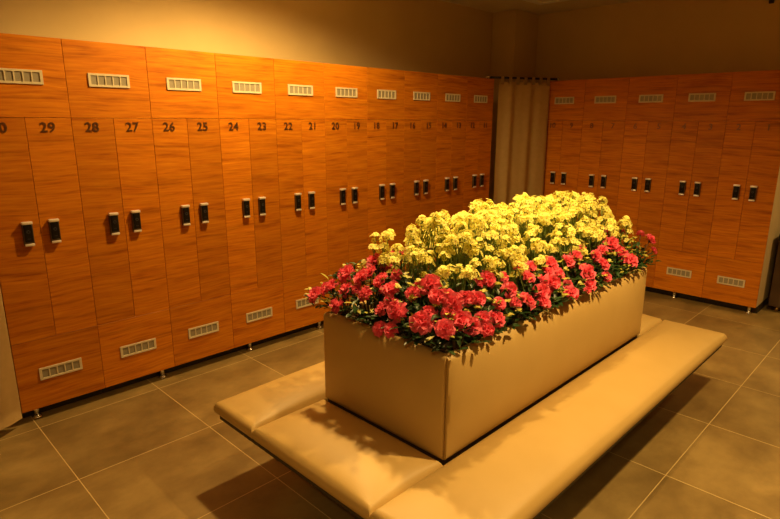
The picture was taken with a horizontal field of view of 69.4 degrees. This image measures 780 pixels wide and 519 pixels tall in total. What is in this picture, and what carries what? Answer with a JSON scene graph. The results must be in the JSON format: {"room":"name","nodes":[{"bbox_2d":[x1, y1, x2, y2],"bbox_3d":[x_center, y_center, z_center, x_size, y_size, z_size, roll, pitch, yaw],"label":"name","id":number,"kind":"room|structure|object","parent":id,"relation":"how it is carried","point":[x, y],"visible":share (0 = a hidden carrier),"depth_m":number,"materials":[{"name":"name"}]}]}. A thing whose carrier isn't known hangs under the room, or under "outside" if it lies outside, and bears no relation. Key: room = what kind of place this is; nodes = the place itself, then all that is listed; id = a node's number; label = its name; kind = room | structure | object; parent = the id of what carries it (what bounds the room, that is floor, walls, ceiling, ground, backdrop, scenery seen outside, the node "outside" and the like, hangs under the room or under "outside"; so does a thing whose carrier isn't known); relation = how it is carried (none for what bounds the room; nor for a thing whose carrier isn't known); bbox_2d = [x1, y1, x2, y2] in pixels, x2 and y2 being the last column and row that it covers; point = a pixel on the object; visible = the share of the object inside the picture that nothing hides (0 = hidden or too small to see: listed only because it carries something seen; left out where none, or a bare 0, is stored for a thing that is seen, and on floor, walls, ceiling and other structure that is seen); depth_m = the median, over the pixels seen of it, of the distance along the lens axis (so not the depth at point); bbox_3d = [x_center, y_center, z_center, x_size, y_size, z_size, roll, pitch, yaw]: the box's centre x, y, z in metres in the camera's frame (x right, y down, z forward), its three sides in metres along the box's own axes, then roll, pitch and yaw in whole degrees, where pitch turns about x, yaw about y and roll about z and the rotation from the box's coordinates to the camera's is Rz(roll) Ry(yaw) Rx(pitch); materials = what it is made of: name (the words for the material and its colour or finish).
{"room":"changing room","nodes":[
{"label":"changing room","id":0,"kind":"room"},
{"bbox_2d":[0,0,492,78],"bbox_3d":[-1.557,-0.690,3.666,0.150,2.600,8.445,14,19,43],"label":"wall","id":1,"kind":"structure","parent":0,"point":[426,36],"depth_m":4.16,"materials":[{"name":"paint"}]},
{"bbox_2d":[489,9,538,203],"bbox_3d":[1.308,-1.298,6.181,0.283,2.600,0.435,14,19,43],"label":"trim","id":2,"kind":"structure","parent":1,"relation":"attached to","point":[514,32],"depth_m":5.83,"materials":[{"name":"paint"}]},
{"bbox_2d":[0,291,779,518],"bbox_3d":[1.551,0.975,2.609,6.750,0.100,10.800,14,19,43],"label":"floor","id":3,"kind":"structure","parent":0,"point":[152,448],"depth_m":2.65,"materials":[{"name":"tile"}]},
{"bbox_2d":[0,33,104,418],"bbox_3d":[-1.886,-0.146,2.942,0.525,1.889,0.399,14,19,43],"label":"locker","id":4,"kind":"object","parent":3,"relation":"on","point":[46,283],"visible":0.98,"depth_m":2.78,"materials":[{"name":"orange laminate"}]},
{"bbox_2d":[0,68,43,84],"bbox_3d":[-1.712,-0.844,2.596,0.005,0.065,0.200,14,19,43],"label":"vent grille","id":5,"kind":"object","parent":4,"relation":"attached to","point":[8,76],"depth_m":2.61,"materials":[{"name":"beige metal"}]},
{"bbox_2d":[39,358,82,380],"bbox_3d":[-1.718,0.572,2.945,0.005,0.065,0.200,14,19,43],"label":"vent grille","id":6,"kind":"object","parent":4,"relation":"attached to","point":[64,367],"depth_m":2.94,"materials":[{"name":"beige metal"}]},
{"bbox_2d":[61,39,174,393],"bbox_3d":[-1.605,-0.213,3.218,0.525,1.889,0.399,14,19,43],"label":"locker","id":7,"kind":"object","parent":3,"relation":"on","point":[107,83],"visible":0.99,"depth_m":3.02,"materials":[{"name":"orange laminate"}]},
{"bbox_2d":[87,73,129,87],"bbox_3d":[-1.431,-0.911,2.872,0.005,0.065,0.200,14,19,43],"label":"vent grille","id":8,"kind":"object","parent":7,"relation":"attached to","point":[94,80],"depth_m":2.87,"materials":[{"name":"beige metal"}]},
{"bbox_2d":[120,338,156,357],"bbox_3d":[-1.437,0.505,3.221,0.005,0.065,0.200,14,19,43],"label":"vent grille","id":9,"kind":"object","parent":7,"relation":"attached to","point":[138,347],"depth_m":3.22,"materials":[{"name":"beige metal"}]},
{"bbox_2d":[145,46,233,371],"bbox_3d":[-1.324,-0.281,3.495,0.525,1.888,0.399,14,19,43],"label":"locker","id":10,"kind":"object","parent":3,"relation":"on","point":[182,86],"visible":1,"depth_m":3.30,"materials":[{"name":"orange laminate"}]},
{"bbox_2d":[166,77,201,90],"bbox_3d":[-1.150,-0.978,3.148,0.005,0.065,0.200,14,19,43],"label":"vent grille","id":11,"kind":"object","parent":10,"relation":"attached to","point":[172,83],"depth_m":3.15,"materials":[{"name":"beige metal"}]},
{"bbox_2d":[188,321,218,338],"bbox_3d":[-1.156,0.438,3.498,0.005,0.065,0.200,14,19,43],"label":"vent grille","id":12,"kind":"object","parent":10,"relation":"attached to","point":[201,330],"depth_m":3.50,"materials":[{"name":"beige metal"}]},
{"bbox_2d":[214,53,284,353],"bbox_3d":[-1.042,-0.347,3.771,0.525,1.889,0.399,14,19,43],"label":"locker","id":13,"kind":"object","parent":3,"relation":"on","point":[245,84],"visible":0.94,"depth_m":3.58,"materials":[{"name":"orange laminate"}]},
{"bbox_2d":[232,81,261,93],"bbox_3d":[-0.869,-1.045,3.425,0.005,0.065,0.200,14,19,43],"label":"vent grille","id":14,"kind":"object","parent":13,"relation":"attached to","point":[238,87],"depth_m":3.42,"materials":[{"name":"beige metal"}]},
{"bbox_2d":[246,307,271,322],"bbox_3d":[-0.874,0.371,3.774,0.005,0.065,0.200,14,19,43],"label":"vent grille","id":15,"kind":"object","parent":13,"relation":"attached to","point":[258,314],"depth_m":3.77,"materials":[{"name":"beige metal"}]},
{"bbox_2d":[273,58,328,337],"bbox_3d":[-0.761,-0.414,4.047,0.525,1.889,0.399,14,19,43],"label":"locker","id":16,"kind":"object","parent":3,"relation":"on","point":[298,85],"visible":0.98,"depth_m":3.85,"materials":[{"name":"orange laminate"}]},
{"bbox_2d":[288,84,312,95],"bbox_3d":[-0.587,-1.112,3.701,0.005,0.065,0.200,14,19,43],"label":"vent grille","id":17,"kind":"object","parent":16,"relation":"attached to","point":[293,89],"depth_m":3.70,"materials":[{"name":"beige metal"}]},
{"bbox_2d":[296,297,318,308],"bbox_3d":[-0.593,0.304,4.050,0.005,0.065,0.200,14,19,43],"label":"vent grille","id":18,"kind":"object","parent":16,"relation":"attached to","point":[301,303],"depth_m":4.03,"materials":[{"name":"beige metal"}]},
{"bbox_2d":[322,63,367,323],"bbox_3d":[-0.480,-0.481,4.324,0.525,1.888,0.399,14,19,43],"label":"locker","id":19,"kind":"object","parent":3,"relation":"on","point":[345,86],"visible":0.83,"depth_m":4.10,"materials":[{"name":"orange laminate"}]},
{"bbox_2d":[335,87,356,97],"bbox_3d":[-0.306,-1.179,3.978,0.005,0.065,0.200,14,19,43],"label":"vent grille","id":20,"kind":"object","parent":19,"relation":"attached to","point":[340,92],"depth_m":3.97,"materials":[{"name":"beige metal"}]},
{"bbox_2d":[365,67,404,297],"bbox_3d":[-0.198,-0.548,4.600,0.525,1.889,0.399,14,19,43],"label":"locker","id":21,"kind":"object","parent":3,"relation":"on","point":[385,87],"visible":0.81,"depth_m":4.36,"materials":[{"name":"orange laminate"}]},
{"bbox_2d":[377,89,395,98],"bbox_3d":[-0.025,-1.246,4.254,0.005,0.065,0.200,14,19,43],"label":"vent grille","id":22,"kind":"object","parent":21,"relation":"attached to","point":[381,93],"depth_m":4.25,"materials":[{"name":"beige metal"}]},
{"bbox_2d":[403,71,437,278],"bbox_3d":[0.083,-0.615,4.877,0.525,1.889,0.399,14,19,43],"label":"locker","id":23,"kind":"object","parent":3,"relation":"on","point":[421,88],"visible":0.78,"depth_m":4.63,"materials":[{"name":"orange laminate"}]},
{"bbox_2d":[413,92,429,100],"bbox_3d":[0.257,-1.313,4.530,0.005,0.065,0.200,14,19,43],"label":"vent grille","id":24,"kind":"object","parent":23,"relation":"attached to","point":[417,96],"depth_m":4.53,"materials":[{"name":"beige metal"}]},
{"bbox_2d":[434,74,467,261],"bbox_3d":[0.364,-0.682,5.153,0.525,1.888,0.399,14,19,43],"label":"locker","id":25,"kind":"object","parent":3,"relation":"on","point":[452,89],"visible":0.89,"depth_m":4.90,"materials":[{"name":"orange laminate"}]},
{"bbox_2d":[445,93,460,101],"bbox_3d":[0.538,-1.380,4.807,0.005,0.065,0.200,14,19,43],"label":"vent grille","id":26,"kind":"object","parent":25,"relation":"attached to","point":[449,97],"depth_m":4.81,"materials":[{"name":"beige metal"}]},
{"bbox_2d":[213,263,726,518],"bbox_3d":[0.578,0.495,2.776,1.313,0.744,2.446,14,19,43],"label":"bench","id":27,"kind":"object","parent":3,"relation":"on","point":[382,427],"visible":0.78,"depth_m":2.11,"materials":[{"name":"beige leather"}]},
{"bbox_2d":[213,361,327,438],"bbox_3d":[0.217,0.432,3.128,0.297,0.090,2.446,14,19,43],"label":"seat cushion","id":28,"kind":"object","parent":27,"relation":"on","point":[247,411],"depth_m":2.37,"materials":[{"name":"beige leather"}]},
{"bbox_2d":[251,399,442,518],"bbox_3d":[-0.174,0.689,2.079,0.667,0.090,0.360,14,19,43],"label":"seat cushion","id":29,"kind":"object","parent":27,"relation":"on","point":[362,461],"depth_m":2.00,"materials":[{"name":"beige leather"}]},
{"bbox_2d":[404,282,510,354],"bbox_3d":[0.223,0.203,2.051,0.353,0.250,0.437,14,19,43],"label":"azalea","id":30,"kind":"object","parent":27,"relation":"in","point":[454,318],"visible":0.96,"depth_m":1.94,"materials":[{"name":"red plant"}]},
{"bbox_2d":[348,270,628,352],"bbox_3d":[0.565,0.164,2.717,0.577,0.016,1.647,14,19,43],"label":"potting soil","id":31,"kind":"object","parent":27,"relation":"in","point":[449,342],"visible":0.02,"depth_m":2.27,"materials":[{"name":"brown soil"}]},
{"bbox_2d":[303,253,384,318],"bbox_3d":[-0.126,0.111,2.357,0.378,0.280,0.411,14,19,43],"label":"azalea","id":32,"kind":"object","parent":31,"relation":"in","point":[344,275],"visible":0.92,"depth_m":2.30,"materials":[{"name":"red plant"}]},
{"bbox_2d":[321,262,422,325],"bbox_3d":[-0.015,0.148,2.247,0.449,0.260,0.399,14,19,43],"label":"azalea","id":33,"kind":"object","parent":31,"relation":"in","point":[359,276],"visible":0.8,"depth_m":2.22,"materials":[{"name":"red plant"}]},
{"bbox_2d":[365,229,397,305],"bbox_3d":[-0.037,0.055,2.386,0.165,0.370,0.193,4,14,15],"label":"primrose","id":34,"kind":"object","parent":31,"relation":"on","point":[387,235],"visible":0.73,"depth_m":2.33,"materials":[{"name":"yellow plant"}]},
{"bbox_2d":[372,223,425,304],"bbox_3d":[0.033,0.046,2.350,0.250,0.405,0.216,-3,14,-14],"label":"primrose","id":35,"kind":"object","parent":31,"relation":"on","point":[412,235],"visible":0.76,"depth_m":2.30,"materials":[{"name":"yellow plant"}]},
{"bbox_2d":[365,248,445,285],"bbox_3d":[0.075,0.069,2.560,0.392,0.265,0.453,14,19,43],"label":"azalea","id":36,"kind":"object","parent":31,"relation":"on","point":[405,248],"visible":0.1,"depth_m":2.51,"materials":[{"name":"green plant"}]},
{"bbox_2d":[349,266,465,338],"bbox_3d":[0.062,0.174,2.146,0.410,0.261,0.380,-5,15,-19],"label":"azalea","id":37,"kind":"object","parent":31,"relation":"in","point":[395,308],"visible":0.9,"depth_m":2.07,"materials":[{"name":"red plant"}]},
{"bbox_2d":[402,215,447,291],"bbox_3d":[0.162,0.015,2.419,0.233,0.434,0.287,12,18,40],"label":"primrose","id":38,"kind":"object","parent":31,"relation":"on","point":[406,240],"visible":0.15,"depth_m":2.40,"materials":[{"name":"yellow plant"}]},
{"bbox_2d":[405,215,452,310],"bbox_3d":[0.153,0.059,2.218,0.211,0.445,0.276,0,14,0],"label":"primrose","id":39,"kind":"object","parent":31,"relation":"on","point":[418,253],"visible":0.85,"depth_m":2.20,"materials":[{"name":"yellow plant"}]},
{"bbox_2d":[372,273,502,347],"bbox_3d":[0.130,0.189,2.059,0.479,0.272,0.322,14,19,43],"label":"azalea","id":40,"kind":"object","parent":31,"relation":"in","point":[429,285],"visible":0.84,"depth_m":1.99,"materials":[{"name":"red plant"}]},
{"bbox_2d":[420,223,459,278],"bbox_3d":[0.228,0.012,2.546,0.214,0.379,0.236,-6,15,-23],"label":"primrose","id":41,"kind":"object","parent":31,"relation":"on","point":[450,226],"visible":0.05,"depth_m":2.52,"materials":[{"name":"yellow plant"}]},
{"bbox_2d":[407,209,475,286],"bbox_3d":[0.221,0.025,2.316,0.271,0.463,0.273,14,19,43],"label":"primrose","id":42,"kind":"object","parent":31,"relation":"on","point":[446,230],"visible":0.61,"depth_m":2.28,"materials":[{"name":"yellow plant"}]},
{"bbox_2d":[427,232,482,311],"bbox_3d":[0.261,0.099,2.148,0.211,0.400,0.211,-6,15,-25],"label":"primrose","id":43,"kind":"object","parent":31,"relation":"on","point":[444,272],"visible":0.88,"depth_m":2.13,"materials":[{"name":"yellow plant"}]},
{"bbox_2d":[440,200,490,280],"bbox_3d":[0.364,-0.051,2.613,0.275,0.469,0.249,14,19,43],"label":"primrose","id":44,"kind":"object","parent":31,"relation":"on","point":[471,223],"visible":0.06,"depth_m":2.59,"materials":[{"name":"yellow plant"}]},
{"bbox_2d":[432,202,510,289],"bbox_3d":[0.361,-0.012,2.459,0.368,0.467,0.260,4,14,14],"label":"primrose","id":45,"kind":"object","parent":31,"relation":"on","point":[459,216],"visible":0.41,"depth_m":2.39,"materials":[{"name":"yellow plant"}]},
{"bbox_2d":[447,214,505,316],"bbox_3d":[0.331,0.049,2.241,0.265,0.454,0.300,6,15,22],"label":"primrose","id":46,"kind":"object","parent":31,"relation":"on","point":[490,262],"visible":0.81,"depth_m":2.20,"materials":[{"name":"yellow plant"}]},
{"bbox_2d":[341,277,612,352],"bbox_3d":[0.561,0.147,2.696,0.621,0.066,1.677,14,19,43],"label":"moss","id":47,"kind":"object","parent":31,"relation":"on","point":[403,334],"visible":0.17,"depth_m":2.08,"materials":[{"name":"green plant"}]},
{"bbox_2d":[439,277,525,347],"bbox_3d":[0.313,0.191,2.138,0.330,0.234,0.526,14,19,43],"label":"azalea","id":48,"kind":"object","parent":31,"relation":"in","point":[490,315],"visible":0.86,"depth_m":2.05,"materials":[{"name":"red plant"}]},
{"bbox_2d":[466,202,506,260],"bbox_3d":[0.466,-0.067,2.742,0.272,0.440,0.216,0,14,0],"label":"primrose","id":49,"kind":"object","parent":31,"relation":"on","point":[502,203],"visible":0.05,"depth_m":2.67,"materials":[{"name":"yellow plant"}]},
{"bbox_2d":[468,198,517,294],"bbox_3d":[0.436,-0.041,2.563,0.315,0.474,0.228,14,19,43],"label":"primrose","id":50,"kind":"object","parent":31,"relation":"on","point":[506,214],"visible":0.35,"depth_m":2.48,"materials":[{"name":"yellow plant"}]},
{"bbox_2d":[476,212,530,311],"bbox_3d":[0.470,0.023,2.354,0.302,0.450,0.216,3,14,11],"label":"primrose","id":51,"kind":"object","parent":31,"relation":"on","point":[502,251],"visible":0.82,"depth_m":2.31,"materials":[{"name":"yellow plant"}]},
{"bbox_2d":[467,270,540,329],"bbox_3d":[0.409,0.151,2.242,0.353,0.261,0.478,14,19,43],"label":"azalea","id":52,"kind":"object","parent":31,"relation":"in","point":[489,278],"visible":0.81,"depth_m":2.18,"materials":[{"name":"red plant"}]},
{"bbox_2d":[483,202,531,268],"bbox_3d":[0.567,-0.054,2.679,0.302,0.446,0.276,-6,15,-22],"label":"primrose","id":53,"kind":"object","parent":31,"relation":"on","point":[498,208],"visible":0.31,"depth_m":2.61,"materials":[{"name":"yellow plant"}]},
{"bbox_2d":[492,192,527,257],"bbox_3d":[0.560,-0.108,2.850,0.242,0.468,0.252,-5,15,-20],"label":"primrose","id":54,"kind":"object","parent":31,"relation":"on","point":[524,193],"visible":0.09,"depth_m":2.78,"materials":[{"name":"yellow plant"}]},
{"bbox_2d":[497,208,545,299],"bbox_3d":[0.541,0.003,2.459,0.274,0.441,0.289,14,19,43],"label":"primrose","id":55,"kind":"object","parent":31,"relation":"on","point":[540,259],"visible":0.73,"depth_m":2.42,"materials":[{"name":"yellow plant"}]},
{"bbox_2d":[492,194,556,287],"bbox_3d":[0.632,-0.089,2.779,0.360,0.466,0.304,14,19,43],"label":"primrose","id":56,"kind":"object","parent":31,"relation":"on","point":[520,201],"visible":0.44,"depth_m":2.69,"materials":[{"name":"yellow plant"}]},
{"bbox_2d":[508,197,547,246],"bbox_3d":[0.727,-0.117,2.961,0.317,0.434,0.237,4,14,17],"label":"primrose","id":57,"kind":"object","parent":31,"relation":"on","point":[534,204],"visible":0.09,"depth_m":2.86,"materials":[{"name":"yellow plant"}]},
{"bbox_2d":[518,195,555,244],"bbox_3d":[0.781,-0.142,3.078,0.226,0.428,0.218,5,15,18],"label":"primrose","id":58,"kind":"object","parent":31,"relation":"on","point":[550,195],"visible":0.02,"depth_m":3.08,"materials":[{"name":"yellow plant"}]},
{"bbox_2d":[518,195,563,263],"bbox_3d":[0.757,-0.099,2.832,0.254,0.462,0.295,-3,14,-12],"label":"primrose","id":59,"kind":"object","parent":31,"relation":"on","point":[558,210],"visible":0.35,"depth_m":2.78,"materials":[{"name":"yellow plant"}]},
{"bbox_2d":[522,205,564,285],"bbox_3d":[0.674,-0.025,2.566,0.259,0.444,0.238,14,19,43],"label":"primrose","id":60,"kind":"object","parent":31,"relation":"on","point":[551,247],"visible":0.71,"depth_m":2.54,"materials":[{"name":"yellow plant"}]},
{"bbox_2d":[539,191,567,243],"bbox_3d":[0.900,-0.173,3.164,0.251,0.447,0.255,14,19,43],"label":"primrose","id":61,"kind":"object","parent":31,"relation":"on","point":[555,192],"visible":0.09,"depth_m":3.05,"materials":[{"name":"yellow plant"}]},
{"bbox_2d":[529,191,578,259],"bbox_3d":[0.881,-0.128,2.959,0.258,0.457,0.350,9,16,31],"label":"primrose","id":62,"kind":"object","parent":31,"relation":"on","point":[562,194],"visible":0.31,"depth_m":2.91,"materials":[{"name":"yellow plant"}]},
{"bbox_2d":[529,204,579,292],"bbox_3d":[0.785,-0.037,2.641,0.238,0.433,0.247,14,19,43],"label":"primrose","id":63,"kind":"object","parent":31,"relation":"on","point":[572,240],"visible":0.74,"depth_m":2.62,"materials":[{"name":"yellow plant"}]},
{"bbox_2d":[543,199,591,277],"bbox_3d":[0.852,-0.071,2.768,0.265,0.438,0.265,-4,14,-15],"label":"primrose","id":64,"kind":"object","parent":31,"relation":"on","point":[574,210],"visible":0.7,"depth_m":2.72,"materials":[{"name":"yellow plant"}]},
{"bbox_2d":[551,191,592,250],"bbox_3d":[0.983,-0.153,3.075,0.208,0.451,0.266,1,14,5],"label":"primrose","id":65,"kind":"object","parent":31,"relation":"on","point":[564,203],"visible":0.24,"depth_m":3.01,"materials":[{"name":"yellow plant"}]},
{"bbox_2d":[561,193,598,250],"bbox_3d":[1.067,-0.164,3.155,0.232,0.435,0.259,10,17,34],"label":"primrose","id":66,"kind":"object","parent":31,"relation":"on","point":[590,194],"visible":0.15,"depth_m":3.07,"materials":[{"name":"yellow plant"}]},
{"bbox_2d":[555,191,605,275],"bbox_3d":[0.953,-0.113,2.869,0.286,0.472,0.230,3,14,10],"label":"primrose","id":67,"kind":"object","parent":31,"relation":"on","point":[598,236],"visible":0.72,"depth_m":2.83,"materials":[{"name":"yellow plant"}]},
{"bbox_2d":[558,245,622,291],"bbox_3d":[0.924,0.044,2.739,0.352,0.234,0.403,14,19,43],"label":"azalea","id":68,"kind":"object","parent":31,"relation":"in","point":[596,255],"visible":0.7,"depth_m":2.68,"materials":[{"name":"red plant"}]},
{"bbox_2d":[576,195,622,272],"bbox_3d":[1.064,-0.118,2.970,0.224,0.435,0.286,-6,15,-25],"label":"primrose","id":69,"kind":"object","parent":31,"relation":"on","point":[610,222],"visible":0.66,"depth_m":2.92,"materials":[{"name":"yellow plant"}]},
{"bbox_2d":[577,226,640,264],"bbox_3d":[1.190,-0.064,3.121,0.439,0.263,0.374,1,14,4],"label":"azalea","id":70,"kind":"object","parent":31,"relation":"on","point":[623,229],"visible":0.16,"depth_m":3.10,"materials":[{"name":"green plant"}]},
{"bbox_2d":[592,196,632,269],"bbox_3d":[1.212,-0.136,3.076,0.246,0.419,0.243,14,19,43],"label":"primrose","id":71,"kind":"object","parent":31,"relation":"on","point":[625,221],"visible":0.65,"depth_m":3.02,"materials":[{"name":"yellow plant"}]},
{"bbox_2d":[587,235,646,277],"bbox_3d":[1.199,-0.014,2.952,0.532,0.247,0.268,-9,17,-34],"label":"azalea","id":72,"kind":"object","parent":31,"relation":"in","point":[631,260],"visible":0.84,"depth_m":2.87,"materials":[{"name":"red plant"}]},
{"bbox_2d":[617,230,659,271],"bbox_3d":[1.266,-0.034,3.052,0.307,0.239,0.370,14,19,43],"label":"azalea","id":73,"kind":"object","parent":31,"relation":"in","point":[651,239],"visible":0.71,"depth_m":3.03,"materials":[{"name":"green plant"}]},
{"bbox_2d":[490,261,567,314],"bbox_3d":[0.499,0.144,2.293,0.323,0.250,0.600,14,19,43],"label":"azalea","id":74,"kind":"object","parent":27,"relation":"in","point":[543,296],"visible":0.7,"depth_m":2.30,"materials":[{"name":"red plant"}]},
{"bbox_2d":[369,320,726,518],"bbox_3d":[0.921,0.602,2.453,0.349,0.090,2.446,14,19,43],"label":"seat cushion","id":75,"kind":"object","parent":27,"relation":"on","point":[518,464],"depth_m":2.09,"materials":[{"name":"beige leather"}]},
{"bbox_2d":[511,249,585,308],"bbox_3d":[0.681,0.095,2.485,0.323,0.255,0.471,14,19,43],"label":"azalea","id":76,"kind":"object","parent":27,"relation":"on","point":[554,275],"visible":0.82,"depth_m":2.41,"materials":[{"name":"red plant"}]},
{"bbox_2d":[557,249,602,297],"bbox_3d":[0.828,0.082,2.583,0.456,0.235,0.311,-9,16,-32],"label":"azalea","id":77,"kind":"object","parent":27,"relation":"on","point":[587,273],"visible":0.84,"depth_m":2.55,"materials":[{"name":"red plant"}]},
{"bbox_2d":[576,241,634,279],"bbox_3d":[1.042,0.011,2.848,0.325,0.248,0.446,14,19,43],"label":"azalea","id":78,"kind":"object","parent":27,"relation":"in","point":[604,251],"visible":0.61,"depth_m":2.79,"materials":[{"name":"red plant"}]},
{"bbox_2d":[637,314,661,337],"bbox_3d":[1.297,0.339,3.524,0.667,0.090,0.349,14,19,43],"label":"seat cushion","id":79,"kind":"object","parent":27,"relation":"on","point":[648,322],"depth_m":3.32,"materials":[{"name":"beige leather"}]},
{"bbox_2d":[463,77,493,256],"bbox_3d":[0.645,-0.749,5.429,0.525,1.889,0.399,14,19,43],"label":"locker","id":80,"kind":"object","parent":3,"relation":"on","point":[480,91],"visible":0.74,"depth_m":5.17,"materials":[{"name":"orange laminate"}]},
{"bbox_2d":[474,95,487,102],"bbox_3d":[0.819,-1.447,5.083,0.005,0.065,0.200,14,19,43],"label":"vent grille","id":81,"kind":"object","parent":80,"relation":"attached to","point":[477,98],"depth_m":5.08,"materials":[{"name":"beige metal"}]},
{"bbox_2d":[543,79,585,207],"bbox_3d":[1.821,-0.810,5.696,0.399,1.889,0.525,14,19,43],"label":"locker","id":82,"kind":"object","parent":3,"relation":"on","point":[566,97],"visible":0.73,"depth_m":5.41,"materials":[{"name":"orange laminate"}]},
{"bbox_2d":[486,76,559,80],"bbox_3d":[1.255,-1.702,5.290,0.783,0.028,0.029,-4,15,-17],"label":"curtain rod","id":83,"kind":"object","parent":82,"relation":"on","point":[493,77],"visible":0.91,"depth_m":5.27,"materials":[{"name":"black metal"}]},
{"bbox_2d":[493,76,549,245],"bbox_3d":[1.278,-0.799,5.520,0.562,1.888,0.041,-4,15,-17],"label":"curtain","id":84,"kind":"object","parent":83,"relation":"hanging from","point":[522,115],"visible":0.57,"depth_m":5.43,"materials":[{"name":"beige fabric"}]},
{"bbox_2d":[554,97,574,103],"bbox_3d":[1.655,-1.509,5.348,0.200,0.065,0.005,14,19,43],"label":"vent grille","id":85,"kind":"object","parent":82,"relation":"attached to","point":[557,100],"depth_m":5.35,"materials":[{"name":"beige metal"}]},
{"bbox_2d":[576,77,629,239],"bbox_3d":[2.105,-0.742,5.423,0.399,1.889,0.525,14,19,43],"label":"locker","id":86,"kind":"object","parent":3,"relation":"on","point":[605,102],"visible":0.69,"depth_m":5.16,"materials":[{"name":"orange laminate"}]},
{"bbox_2d":[594,96,616,103],"bbox_3d":[1.939,-1.440,5.075,0.200,0.065,0.005,14,19,43],"label":"vent grille","id":87,"kind":"object","parent":86,"relation":"attached to","point":[597,99],"depth_m":5.08,"materials":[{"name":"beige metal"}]},
{"bbox_2d":[615,75,678,292],"bbox_3d":[2.389,-0.673,5.151,0.399,1.888,0.525,14,19,43],"label":"locker","id":88,"kind":"object","parent":3,"relation":"on","point":[651,99],"visible":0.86,"depth_m":4.92,"materials":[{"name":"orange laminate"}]},
{"bbox_2d":[638,94,663,102],"bbox_3d":[2.223,-1.372,4.802,0.200,0.065,0.005,14,19,43],"label":"vent grille","id":89,"kind":"object","parent":88,"relation":"attached to","point":[642,98],"depth_m":4.80,"materials":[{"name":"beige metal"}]},
{"bbox_2d":[653,72,733,301],"bbox_3d":[2.674,-0.605,4.878,0.399,1.889,0.525,14,19,43],"label":"locker","id":90,"kind":"object","parent":3,"relation":"on","point":[702,100],"visible":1,"depth_m":4.69,"materials":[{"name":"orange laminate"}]},
{"bbox_2d":[666,267,691,277],"bbox_3d":[2.502,0.112,4.879,0.200,0.065,0.005,14,19,43],"label":"vent grille","id":91,"kind":"object","parent":90,"relation":"attached to","point":[671,272],"depth_m":4.88,"materials":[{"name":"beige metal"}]},
{"bbox_2d":[688,93,715,101],"bbox_3d":[2.508,-1.303,4.529,0.200,0.065,0.005,14,19,43],"label":"vent grille","id":92,"kind":"object","parent":90,"relation":"attached to","point":[692,97],"depth_m":4.53,"materials":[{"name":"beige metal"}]},
{"bbox_2d":[702,70,779,313],"bbox_3d":[2.958,-0.536,4.605,0.399,1.889,0.525,14,19,43],"label":"locker","id":93,"kind":"object","parent":3,"relation":"on","point":[745,229],"visible":1,"depth_m":4.44,"materials":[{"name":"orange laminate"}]},
{"bbox_2d":[717,275,744,287],"bbox_3d":[2.786,0.181,4.606,0.200,0.065,0.005,14,19,43],"label":"vent grille","id":94,"kind":"object","parent":93,"relation":"attached to","point":[726,281],"depth_m":4.61,"materials":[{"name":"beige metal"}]},
{"bbox_2d":[744,91,775,100],"bbox_3d":[2.792,-1.235,4.257,0.200,0.065,0.005,14,19,43],"label":"vent grille","id":95,"kind":"object","parent":93,"relation":"attached to","point":[748,95],"depth_m":4.25,"materials":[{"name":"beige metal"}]},
{"bbox_2d":[768,235,779,311],"bbox_3d":[3.345,0.115,4.548,0.380,0.655,0.280,14,19,43],"label":"waste bin","id":96,"kind":"object","parent":3,"relation":"on","point":[774,298],"visible":1,"depth_m":4.58,"materials":[{"name":"black"}]},
{"bbox_2d":[441,0,640,14],"bbox_3d":[1.562,-1.657,1.960,6.750,0.120,10.800,14,19,43],"label":"ceiling","id":97,"kind":"structure","parent":0,"point":[492,6],"depth_m":5.43,"materials":[{"name":"paint"}]},
{"bbox_2d":[523,0,568,4],"bbox_3d":[1.415,-2.304,4.877,0.640,0.022,0.640,14,19,43],"label":"ceiling panel","id":98,"kind":"object","parent":97,"relation":"attached to","point":[539,2],"visible":1,"depth_m":5.18,"materials":[{"name":"white paint"}]},
{"bbox_2d":[535,0,779,301],"bbox_3d":[2.457,-1.120,5.479,2.935,2.600,0.150,14,19,43],"label":"wall","id":99,"kind":"structure","parent":0,"point":[642,38],"depth_m":5.14,"materials":[{"name":"paint"}]},
{"bbox_3d":[-1.943,-0.944,2.062,0.020,0.019,0.804,4,14,15],"label":"curtain rod","id":100,"kind":"object","parent":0,"visible":0},
{"bbox_2d":[0,289,21,429],"bbox_3d":[-1.947,-0.025,2.289,0.026,1.865,0.704,4,14,14],"label":"curtain","id":101,"kind":"object","parent":100,"relation":"hanging from","point":[10,409],"visible":1,"depth_m":2.74,"materials":[{"name":"beige fabric"}]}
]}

